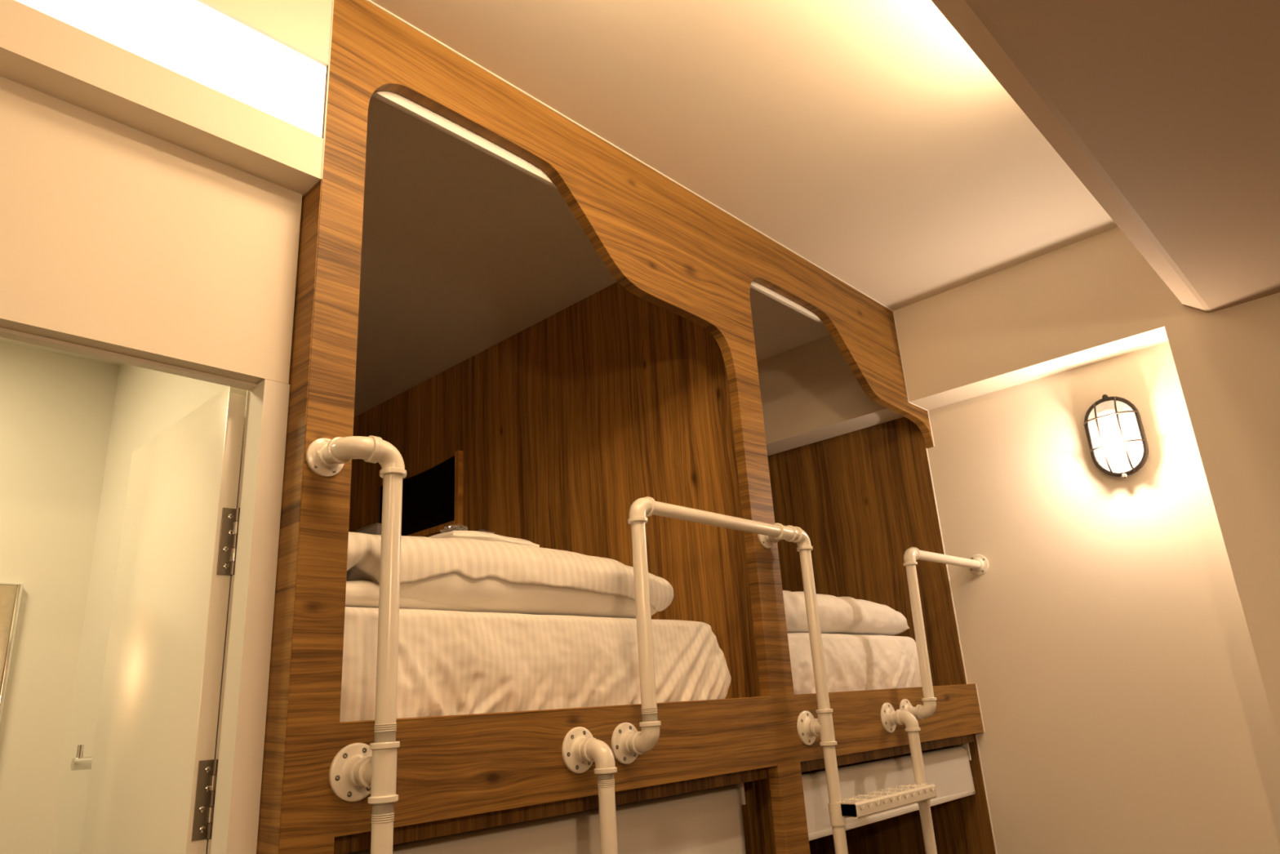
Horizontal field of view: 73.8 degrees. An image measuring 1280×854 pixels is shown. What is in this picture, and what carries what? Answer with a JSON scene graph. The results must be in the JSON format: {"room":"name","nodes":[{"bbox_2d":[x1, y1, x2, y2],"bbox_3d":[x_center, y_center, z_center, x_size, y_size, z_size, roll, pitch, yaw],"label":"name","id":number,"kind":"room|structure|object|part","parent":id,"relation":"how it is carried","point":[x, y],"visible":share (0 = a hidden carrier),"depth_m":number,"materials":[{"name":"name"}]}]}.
{"room":"dormitory","nodes":[
{"label":"dormitory","id":0,"kind":"room"},
{"bbox_2d":[0,341,119,853],"bbox_3d":[-1.786,0.815,1.252,0.050,2.450,1.553,-19,-24,40],"label":"wall","id":1,"kind":"structure","parent":0,"point":[56,409],"depth_m":1.93,"materials":[{"name":"paint"}]},
{"bbox_2d":[0,582,22,724],"bbox_3d":[-1.524,0.649,1.565,0.015,0.748,0.552,-19,-24,40],"label":"wall mirror","id":2,"kind":"object","parent":1,"relation":"attached to","point":[11,594],"visible":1,"depth_m":1.83,"materials":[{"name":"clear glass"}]},
{"bbox_3d":[-1.524,0.646,1.567,0.008,0.734,0.532,-19,-24,40],"label":"glass","id":3,"kind":"part","parent":2,"relation":"part of","materials":[{"name":"mirror"}]},
{"bbox_2d":[0,337,122,366],"bbox_3d":[-1.510,-0.437,1.314,0.914,0.050,1.550,-19,-24,40],"label":"ceiling","id":4,"kind":"structure","parent":0,"point":[2,340],"depth_m":2.04,"materials":[{"name":"paint"}]},
{"bbox_2d":[51,363,248,853],"bbox_3d":[-0.904,0.861,1.483,0.913,2.400,0.004,-19,-24,40],"label":"wall","id":5,"kind":"structure","parent":0,"point":[148,402],"depth_m":1.87,"materials":[{"name":"paint"}]},
{"bbox_2d":[71,744,93,770],"bbox_3d":[-1.094,0.659,1.685,0.050,0.060,0.046,-19,-24,40],"label":"robe hook","id":6,"kind":"object","parent":5,"relation":"attached to","point":[79,762],"visible":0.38,"depth_m":1.67,"materials":[{"name":"silver metal"}]},
{"bbox_3d":[-1.095,0.663,1.682,0.024,0.024,0.040,-19,-24,40],"label":"arm","id":7,"kind":"part","parent":6,"relation":"part of","materials":[{"name":"silver metal"}]},
{"bbox_2d":[0,75,302,384],"bbox_3d":[-1.600,0.443,0.104,0.051,2.420,3.054,-19,-24,40],"label":"wall","id":8,"kind":"structure","parent":0,"point":[115,237],"depth_m":1.30,"materials":[{"name":"beige paint"}]},
{"bbox_2d":[0,326,289,853],"bbox_3d":[-0.876,0.812,0.794,0.076,2.060,0.955,-19,-24,40],"label":"door frame","id":9,"kind":"structure","parent":8,"relation":"attached to","point":[240,744],"depth_m":1.28,"materials":[{"name":"beige paint"}]},
{"bbox_2d":[80,386,247,853],"bbox_3d":[-0.776,0.958,1.264,0.498,2.040,0.032,-19,-24,40],"label":"door","id":10,"kind":"structure","parent":9,"relation":"attached to","point":[153,782],"depth_m":1.41,"materials":[{"name":"beige paint"}]},
{"bbox_3d":[-0.615,0.539,1.237,0.014,0.107,0.001,-19,-24,40],"label":"hinge plate","id":11,"kind":"part","parent":10,"relation":"part of","materials":[{"name":"metal"}]},
{"bbox_3d":[-0.638,0.180,1.354,0.014,0.107,0.001,-19,-24,40],"label":"hinge plate","id":12,"kind":"part","parent":10,"relation":"part of","materials":[{"name":"metal"}]},
{"bbox_2d":[0,0,332,195],"bbox_3d":[-1.662,-0.916,0.527,0.115,0.444,3.056,-19,-24,40],"label":"trim","id":13,"kind":"structure","parent":8,"relation":"attached to","point":[40,51],"depth_m":1.35,"materials":[{"name":"beige paint"}]},
{"bbox_2d":[15,0,326,137],"bbox_3d":[-1.650,-0.865,0.501,0.079,0.158,3.055,-19,-24,40],"label":"linear light","id":14,"kind":"object","parent":8,"relation":"attached to","point":[191,39],"visible":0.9,"depth_m":1.41,"materials":[{"name":"white plastic"}]},
{"bbox_2d":[302,0,1118,417],"bbox_3d":[-0.692,-0.977,1.406,5.400,0.100,5.800,-19,-24,40],"label":"ceiling","id":15,"kind":"structure","parent":0,"point":[868,140],"depth_m":2.27,"materials":[{"name":"white paint"}]},
{"bbox_2d":[756,226,1279,853],"bbox_3d":[1.214,0.931,2.844,5.250,2.856,0.349,-19,-24,40],"label":"wall","id":16,"kind":"structure","parent":0,"point":[1120,637],"depth_m":2.68,"materials":[{"name":"beige paint"}]},
{"bbox_2d":[931,0,1279,312],"bbox_3d":[0.450,-1.218,0.144,1.807,0.366,5.301,-19,-24,40],"label":"beam","id":17,"kind":"structure","parent":16,"relation":"attached to","point":[1166,112],"depth_m":1.59,"materials":[{"name":"beige paint"}]},
{"bbox_2d":[1083,394,1148,478],"bbox_3d":[1.506,0.027,2.709,0.162,0.280,0.087,-19,-24,40],"label":"lamp","id":18,"kind":"object","parent":16,"relation":"attached to","point":[1117,440],"visible":1,"depth_m":2.68,"materials":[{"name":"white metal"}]},
{"bbox_3d":[-0.512,1.827,0.486,5.400,0.100,5.800,-19,-24,40],"label":"floor","id":19,"kind":"structure","parent":0,"visible":0},
{"bbox_2d":[306,435,617,853],"bbox_3d":[-0.219,0.974,1.222,0.122,1.940,0.598,-19,-24,40],"label":"ladder","id":20,"kind":"object","parent":19,"relation":"on","point":[357,771],"visible":1,"depth_m":1.29,"materials":[{"name":"white metal"}]},
{"bbox_2d":[256,0,997,853],"bbox_3d":[-0.534,1.025,2.790,2.371,2.857,2.402,-19,-24,40],"label":"bunk","id":21,"kind":"object","parent":19,"relation":"on","point":[646,384],"visible":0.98,"depth_m":2.29,"materials":[{"name":"brown wood"}]},
{"bbox_3d":[-1.332,1.012,1.878,2.349,2.410,0.019,-19,-24,40],"label":"panel","id":22,"kind":"part","parent":21,"relation":"part of","materials":[{"name":"brown wood"}]},
{"bbox_2d":[355,523,381,534],"bbox_3d":[-1.145,0.469,3.618,0.173,0.091,0.038,-19,-24,40],"label":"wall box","id":23,"kind":"object","parent":21,"relation":"attached to","point":[374,529],"visible":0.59,"depth_m":3.58,"materials":[{"name":"plastic"}]},
{"bbox_2d":[379,449,462,537],"bbox_3d":[-0.894,0.305,3.427,0.587,0.294,0.023,-19,-24,40],"label":"wall screen","id":24,"kind":"object","parent":21,"relation":"attached to","point":[433,498],"visible":0.76,"depth_m":3.35,"materials":[{"name":"black glass"}]},
{"bbox_3d":[-0.894,0.437,3.393,0.563,0.024,0.023,-19,-24,40],"label":"frame","id":25,"kind":"part","parent":24,"relation":"part of","materials":[{"name":"brown wood"}]},
{"bbox_3d":[-0.690,0.233,3.248,0.024,0.294,0.023,-19,-24,40],"label":"frame","id":26,"kind":"part","parent":24,"relation":"part of","materials":[{"name":"brown wood"}]},
{"bbox_2d":[372,90,557,189],"bbox_3d":[-0.189,-0.607,2.096,0.078,0.121,1.212,-19,-24,40],"label":"light","id":27,"kind":"object","parent":21,"relation":"attached to","point":[397,100],"visible":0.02,"depth_m":1.83,"materials":[{"name":"white plastic"}]},
{"bbox_2d":[339,606,731,722],"bbox_3d":[-0.907,0.730,2.348,2.109,0.190,1.098,-19,-24,40],"label":"mattress","id":28,"kind":"object","parent":21,"relation":"on","point":[450,662],"visible":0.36,"depth_m":1.60,"materials":[{"name":"white fabric"}]},
{"bbox_2d":[345,531,674,618],"bbox_3d":[-0.536,0.398,1.987,0.892,0.162,0.983,-19,-24,40],"label":"duvet","id":29,"kind":"object","parent":28,"relation":"on","point":[442,574],"visible":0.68,"depth_m":1.66,"materials":[{"name":"fabric"}]},
{"bbox_2d":[429,530,539,546],"bbox_3d":[-0.393,0.274,1.944,0.225,0.037,0.235,-19,-24,40],"label":"towel","id":30,"kind":"object","parent":29,"relation":"on","point":[482,535],"visible":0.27,"depth_m":1.85,"materials":[{"name":"white fabric"}]},
{"bbox_2d":[343,782,746,853],"bbox_3d":[-0.118,1.170,1.539,0.052,0.920,1.117,-19,-24,40],"label":"roller blind","id":31,"kind":"object","parent":21,"relation":"attached to","point":[709,820],"visible":0.79,"depth_m":1.77,"materials":[{"name":"white fabric"}]},
{"bbox_2d":[750,280,825,325],"bbox_3d":[0.585,-0.396,2.890,0.078,0.121,0.925,-19,-24,40],"label":"roller blind","id":32,"kind":"object","parent":21,"relation":"attached to","point":[757,286],"visible":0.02,"depth_m":2.68,"materials":[{"name":"white plastic"}]},
{"bbox_2d":[787,632,921,694],"bbox_3d":[-0.116,0.955,3.155,2.111,0.170,0.823,-19,-24,40],"label":"mattress","id":33,"kind":"object","parent":21,"relation":"on","point":[852,662],"visible":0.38,"depth_m":2.47,"materials":[{"name":"white fabric"}]},
{"bbox_2d":[782,590,909,635],"bbox_3d":[0.331,0.655,2.823,0.850,0.135,0.875,-19,-24,40],"label":"duvet","id":34,"kind":"object","parent":33,"relation":"on","point":[837,615],"visible":0.45,"depth_m":2.53,"materials":[{"name":"white fabric"}]},
{"bbox_2d":[801,742,975,840],"bbox_3d":[0.722,1.032,2.478,0.052,0.175,1.087,-19,-24,40],"label":"roller blind","id":35,"kind":"object","parent":21,"relation":"attached to","point":[948,769],"visible":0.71,"depth_m":2.43,"materials":[{"name":"white fabric"}]},
{"bbox_2d":[899,546,988,724],"bbox_3d":[0.979,0.653,2.714,0.573,0.536,0.101,14,-25,-43],"label":"guard rail","id":36,"kind":"object","parent":21,"relation":"attached to","point":[977,564],"visible":0.89,"depth_m":2.55,"materials":[{"name":"white metal"}]},
{"bbox_2d":[611,496,937,853],"bbox_3d":[0.411,1.150,1.867,0.121,1.930,1.149,-19,-24,40],"label":"ladder","id":37,"kind":"object","parent":19,"relation":"on","point":[627,743],"visible":1,"depth_m":2.04,"materials":[{"name":"white metal"}]}
]}

